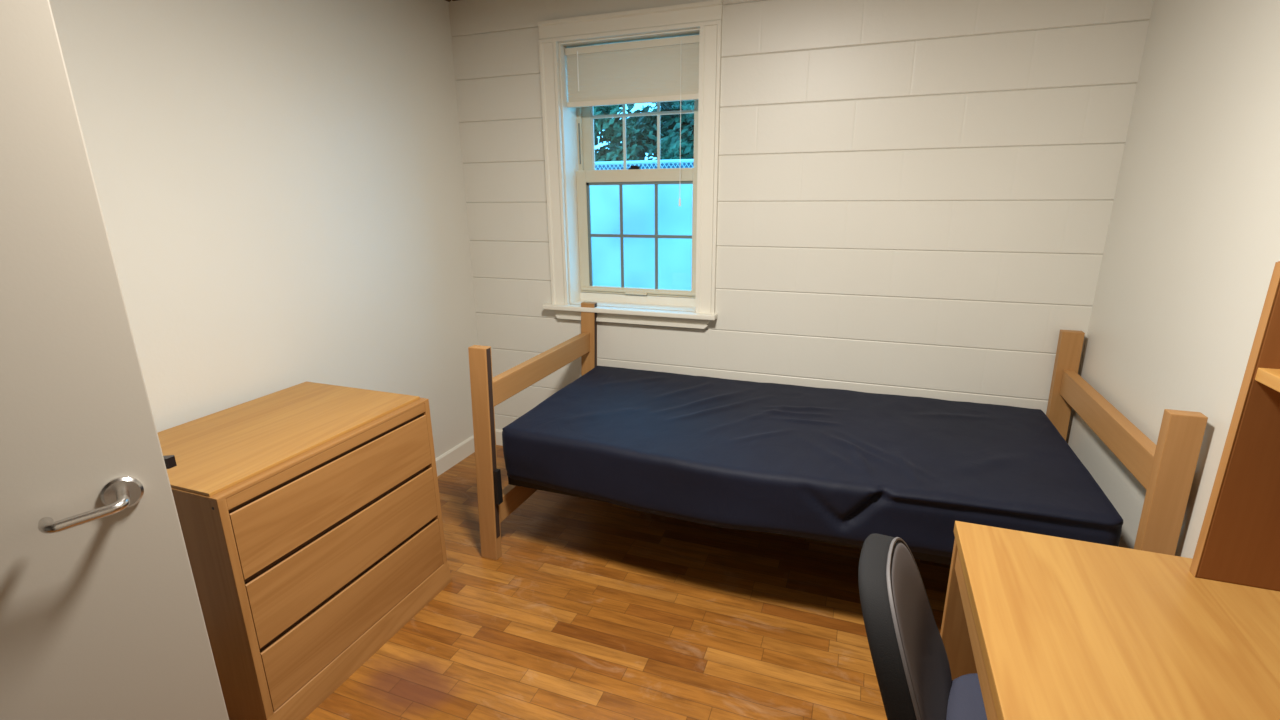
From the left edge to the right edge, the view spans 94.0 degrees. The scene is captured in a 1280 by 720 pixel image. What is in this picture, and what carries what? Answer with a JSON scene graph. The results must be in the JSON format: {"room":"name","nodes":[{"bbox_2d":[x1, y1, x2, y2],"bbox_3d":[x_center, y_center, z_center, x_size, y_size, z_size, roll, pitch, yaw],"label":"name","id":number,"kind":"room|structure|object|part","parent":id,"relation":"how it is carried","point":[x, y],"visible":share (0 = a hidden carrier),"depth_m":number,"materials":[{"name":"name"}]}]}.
{"room":"dorm room","nodes":[
{"label":"dorm room","id":0,"kind":"room"},
{"bbox_2d":[49,0,477,458],"bbox_3d":[-1.584,-0.267,1.936,0.200,2.420,3.210,5,17,20],"label":"wall","id":1,"kind":"structure","parent":0,"point":[280,187],"depth_m":2.22,"materials":[{"name":"beige paint"}]},
{"bbox_2d":[435,435,474,476],"bbox_3d":[-1.456,0.848,2.259,0.014,0.096,3.020,5,17,20],"label":"baseboard","id":2,"kind":"structure","parent":1,"relation":"attached to","point":[450,458],"depth_m":3.33,"materials":[{"name":"beige wood"}]},
{"bbox_2d":[304,445,950,719],"bbox_3d":[-0.280,1.216,1.317,3.521,0.120,4.520,5,17,20],"label":"floor","id":3,"kind":"structure","parent":0,"point":[589,609],"depth_m":2.09,"materials":[{"name":"brown wood"}]},
{"bbox_2d":[158,382,451,719],"bbox_3d":[-1.151,0.573,1.990,0.588,0.765,0.770,5,17,20],"label":"dresser","id":4,"kind":"object","parent":3,"relation":"on","point":[310,514],"visible":0.87,"depth_m":1.77,"materials":[{"name":"brown wood"}]},
{"bbox_3d":[-1.288,0.677,1.659,0.574,0.750,0.022,5,17,20],"label":"panel","id":5,"kind":"part","parent":4,"relation":"part of","materials":[{"name":"brown wood"}]},
{"bbox_3d":[-1.175,0.209,1.890,0.544,0.009,0.754,5,17,20],"label":"panel","id":6,"kind":"part","parent":4,"relation":"part of","materials":[{"name":"brown wood"}]},
{"bbox_3d":[-1.161,0.234,1.896,0.574,0.042,0.769,5,17,20],"label":"rail","id":7,"kind":"part","parent":4,"relation":"part of","materials":[{"name":"brown wood"}]},
{"bbox_3d":[-0.915,0.378,1.842,0.007,0.205,0.722,5,17,20],"label":"finger pull","id":8,"kind":"part","parent":4,"relation":"part of","materials":[{"name":"brown wood"}]},
{"bbox_3d":[-0.901,0.380,1.837,0.022,0.191,0.722,5,17,20],"label":"drawer","id":9,"kind":"part","parent":4,"relation":"part of","materials":[{"name":"brown wood"}]},
{"bbox_3d":[-0.913,0.580,1.900,0.007,0.213,0.722,5,17,20],"label":"finger pull","id":10,"kind":"part","parent":4,"relation":"part of","materials":[{"name":"brown wood"}]},
{"bbox_3d":[-0.899,0.582,1.895,0.022,0.199,0.722,5,17,20],"label":"drawer","id":11,"kind":"part","parent":4,"relation":"part of","materials":[{"name":"brown wood"}]},
{"bbox_3d":[-0.911,0.783,1.958,0.007,0.208,0.722,5,17,20],"label":"finger pull","id":12,"kind":"part","parent":4,"relation":"part of","materials":[{"name":"brown wood"}]},
{"bbox_3d":[-0.897,0.786,1.953,0.022,0.194,0.722,5,17,20],"label":"drawer","id":13,"kind":"part","parent":4,"relation":"part of","materials":[{"name":"brown wood"}]},
{"bbox_3d":[-1.026,0.483,2.331,0.574,0.750,0.022,5,17,20],"label":"panel","id":14,"kind":"part","parent":4,"relation":"part of","materials":[{"name":"brown wood"}]},
{"bbox_2d":[468,302,1207,564],"bbox_3d":[0.559,0.354,2.434,2.245,0.908,0.999,5,17,20],"label":"frame","id":15,"kind":"object","parent":3,"relation":"on","point":[1166,469],"visible":0.45,"depth_m":2.25,"materials":[{"name":"brown wood"}]},
{"bbox_3d":[-0.611,0.386,2.367,0.106,0.908,0.040,5,17,20],"label":"post","id":16,"kind":"part","parent":15,"relation":"part of","materials":[{"name":"brown wood"}]},
{"bbox_3d":[-0.454,0.520,2.877,0.044,0.110,0.919,5,17,20],"label":"rail","id":17,"kind":"part","parent":15,"relation":"part of","materials":[{"name":"brown wood"}]},
{"bbox_3d":[-0.443,0.024,2.729,0.043,0.102,0.919,5,17,20],"label":"rail","id":18,"kind":"part","parent":15,"relation":"part of","materials":[{"name":"brown wood"}]},
{"bbox_3d":[-0.275,0.136,3.229,0.106,0.908,0.040,5,17,20],"label":"post","id":19,"kind":"part","parent":15,"relation":"part of","materials":[{"name":"brown wood"}]},
{"bbox_2d":[502,365,1122,557],"bbox_3d":[0.550,0.345,2.410,2.044,0.242,0.989,5,17,20],"label":"mattress","id":20,"kind":"object","parent":15,"relation":"on","point":[828,464],"visible":0.94,"depth_m":2.12,"materials":[{"name":"blue fabric"}]},
{"bbox_3d":[1.735,0.322,2.499,0.091,0.908,0.040,5,17,20],"label":"post","id":21,"kind":"part","parent":15,"relation":"part of","materials":[{"name":"brown wood"}]},
{"bbox_3d":[1.565,0.210,1.999,0.042,0.102,0.919,5,17,20],"label":"rail","id":22,"kind":"part","parent":15,"relation":"part of","materials":[{"name":"brown wood"}]},
{"bbox_3d":[1.399,0.572,1.636,0.091,0.908,0.040,5,17,20],"label":"post","id":23,"kind":"part","parent":15,"relation":"part of","materials":[{"name":"brown wood"}]},
{"bbox_2d":[858,533,986,719],"bbox_3d":[0.722,0.776,1.104,0.658,0.820,0.560,7,18,26],"label":"desk chair","id":24,"kind":"object","parent":3,"relation":"on","point":[909,655],"visible":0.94,"depth_m":1.08,"materials":[{"name":"black fabric"}]},
{"bbox_3d":[0.770,0.771,1.053,0.450,0.077,0.460,7,18,26],"label":"seat","id":25,"kind":"part","parent":24,"relation":"part of","materials":[{"name":"grey fabric"}]},
{"bbox_2d":[940,521,1279,719],"bbox_3d":[0.778,0.899,0.781,0.615,0.760,1.184,5,17,20],"label":"desk","id":26,"kind":"object","parent":3,"relation":"on","point":[1049,627],"visible":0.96,"depth_m":0.99,"materials":[{"name":"brown wood"}]},
{"bbox_3d":[0.978,0.762,1.305,0.601,0.732,0.023,5,17,20],"label":"panel","id":27,"kind":"part","parent":26,"relation":"part of","materials":[{"name":"brown wood"}]},
{"bbox_3d":[0.503,0.572,0.793,0.020,0.069,1.125,5,17,20],"label":"drawer","id":28,"kind":"part","parent":26,"relation":"part of","materials":[{"name":"brown wood"}]},
{"bbox_2d":[1190,261,1279,590],"bbox_3d":[0.953,0.271,0.525,0.222,0.585,1.092,5,17,20],"label":"hutch","id":29,"kind":"object","parent":26,"relation":"on","point":[1238,542],"visible":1,"depth_m":1.05,"materials":[{"name":"brown wood"}]},
{"bbox_2d":[1255,368,1279,391],"bbox_3d":[0.948,0.169,0.497,0.205,0.022,1.050,5,17,20],"label":"shelf","id":30,"kind":"object","parent":29,"relation":"attached to","point":[1266,378],"depth_m":0.98,"materials":[{"name":"brown wood"}]},
{"bbox_2d":[448,0,1153,431],"bbox_3d":[0.462,-0.565,2.902,3.321,2.420,0.220,5,17,20],"label":"wall","id":31,"kind":"structure","parent":0,"point":[916,197],"depth_m":2.54,"materials":[{"name":"beige paint"}]},
{"bbox_2d":[495,429,502,445],"bbox_3d":[0.433,0.583,3.116,2.893,0.096,0.014,5,17,20],"label":"baseboard","id":32,"kind":"structure","parent":31,"relation":"attached to","point":[498,432],"depth_m":3.57,"materials":[{"name":"beige wood"}]},
{"bbox_2d":[537,0,722,328],"bbox_3d":[-0.039,-0.903,2.966,0.938,1.428,0.282,5,17,20],"label":"window","id":33,"kind":"structure","parent":31,"relation":"in","point":[576,149],"depth_m":2.94,"materials":[{"name":"beige wood"}]},
{"bbox_3d":[-0.430,-0.905,3.015,0.092,1.260,0.026,5,17,20],"label":"casing","id":34,"kind":"part","parent":33,"relation":"part of","materials":[{"name":"beige wood"}]},
{"bbox_3d":[-0.065,-1.520,2.695,0.886,0.092,0.026,5,17,20],"label":"head casing","id":35,"kind":"part","parent":33,"relation":"part of","materials":[{"name":"beige wood"}]},
{"bbox_2d":[565,35,698,205],"bbox_3d":[-0.040,-1.121,2.868,0.675,0.738,0.056,5,17,20],"label":"window blind","id":36,"kind":"object","parent":33,"relation":"attached to","point":[663,69],"visible":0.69,"depth_m":2.80,"materials":[{"name":"beige plastic"}]},
{"bbox_3d":[-0.040,-1.463,2.781,0.675,0.032,0.036,5,17,20],"label":"head rail","id":37,"kind":"part","parent":36,"relation":"part of","materials":[{"name":"beige plastic"}]},
{"bbox_3d":[-0.041,-1.231,2.837,0.671,0.024,0.024,5,17,20],"label":"rail","id":38,"kind":"part","parent":36,"relation":"part of","materials":[{"name":"beige plastic"}]},
{"bbox_3d":[0.187,-1.085,2.766,0.011,0.720,0.011,-1,16,-2],"label":"pull cord","id":39,"kind":"part","parent":36,"relation":"part of","materials":[{"name":"white plastic"}]},
{"bbox_3d":[-0.004,-0.653,3.083,0.682,0.635,0.032,5,17,20],"label":"sash frame","id":40,"kind":"part","parent":33,"relation":"part of","materials":[{"name":"beige wood"}]},
{"bbox_3d":[-0.009,-0.356,3.147,0.660,0.022,0.020,5,17,20],"label":"lift rail","id":41,"kind":"part","parent":33,"relation":"part of","materials":[{"name":"beige wood"}]},
{"bbox_3d":[0.007,-1.223,2.971,0.682,0.617,0.030,5,17,20],"label":"sash frame","id":42,"kind":"part","parent":33,"relation":"part of","materials":[{"name":"beige wood"}]},
{"bbox_3d":[0.314,-0.836,2.745,0.092,1.260,0.026,5,17,20],"label":"casing","id":43,"kind":"part","parent":33,"relation":"part of","materials":[{"name":"beige wood"}]},
{"bbox_2d":[1066,0,1279,558],"bbox_3d":[1.338,0.004,0.874,0.200,2.420,3.210,5,17,20],"label":"wall","id":44,"kind":"structure","parent":0,"point":[1191,252],"depth_m":1.71,"materials":[{"name":"beige paint"}]},
{"bbox_3d":[-0.662,0.268,0.024,2.921,2.420,0.140,5,17,20],"label":"wall","id":45,"kind":"structure","parent":0,"visible":0},
{"bbox_2d":[0,0,228,719],"bbox_3d":[-1.184,0.255,0.786,0.916,2.022,0.111,-14,21,-40],"label":"door","id":46,"kind":"structure","parent":45,"relation":"in","point":[101,615],"depth_m":0.99,"materials":[{"name":"beige paint"}]},
{"bbox_3d":[-0.923,0.253,0.994,0.116,0.025,0.061,-14,21,-40],"label":"lever handle","id":47,"kind":"part","parent":46,"relation":"part of","materials":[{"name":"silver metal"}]},
{"label":"outside","id":48,"kind":"structure","parent":0,"visible":0},
{"bbox_3d":[3.673,-2.623,15.507,28.000,0.100,25.780,5,17,20],"label":"ground","id":49,"kind":"structure","parent":48,"visible":0},
{"bbox_2d":[593,104,639,161],"bbox_3d":[-1.159,-3.420,10.351,2.480,4.374,2.214,4,16,15],"label":"tree","id":50,"kind":"object","parent":49,"relation":"on","point":[612,127],"visible":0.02,"depth_m":10.06,"materials":[{"name":"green plant"}]},
{"bbox_2d":[590,159,693,289],"bbox_3d":[-0.009,-1.328,7.173,8.000,2.055,0.158,5,17,20],"label":"fence","id":51,"kind":"object","parent":49,"relation":"on","point":[674,254],"visible":0.07,"depth_m":7.04,"materials":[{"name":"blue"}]},
{"bbox_3d":[-0.015,-2.291,6.914,8.000,0.040,0.042,5,17,20],"label":"rail","id":52,"kind":"part","parent":51,"relation":"part of","materials":[{"name":"grey"}]},
{"bbox_2d":[597,101,693,159],"bbox_3d":[0.741,-4.579,12.520,3.709,5.384,3.116,1,16,7],"label":"tree","id":53,"kind":"object","parent":49,"relation":"on","point":[645,124],"visible":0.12,"depth_m":11.82,"materials":[{"name":"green plant"}]},
{"bbox_2d":[636,100,693,159],"bbox_3d":[1.415,-3.292,9.569,2.567,4.502,2.257,-7,17,-21],"label":"tree","id":54,"kind":"object","parent":49,"relation":"on","point":[670,150],"visible":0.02,"depth_m":9.54,"materials":[{"name":"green plant"}]}
]}

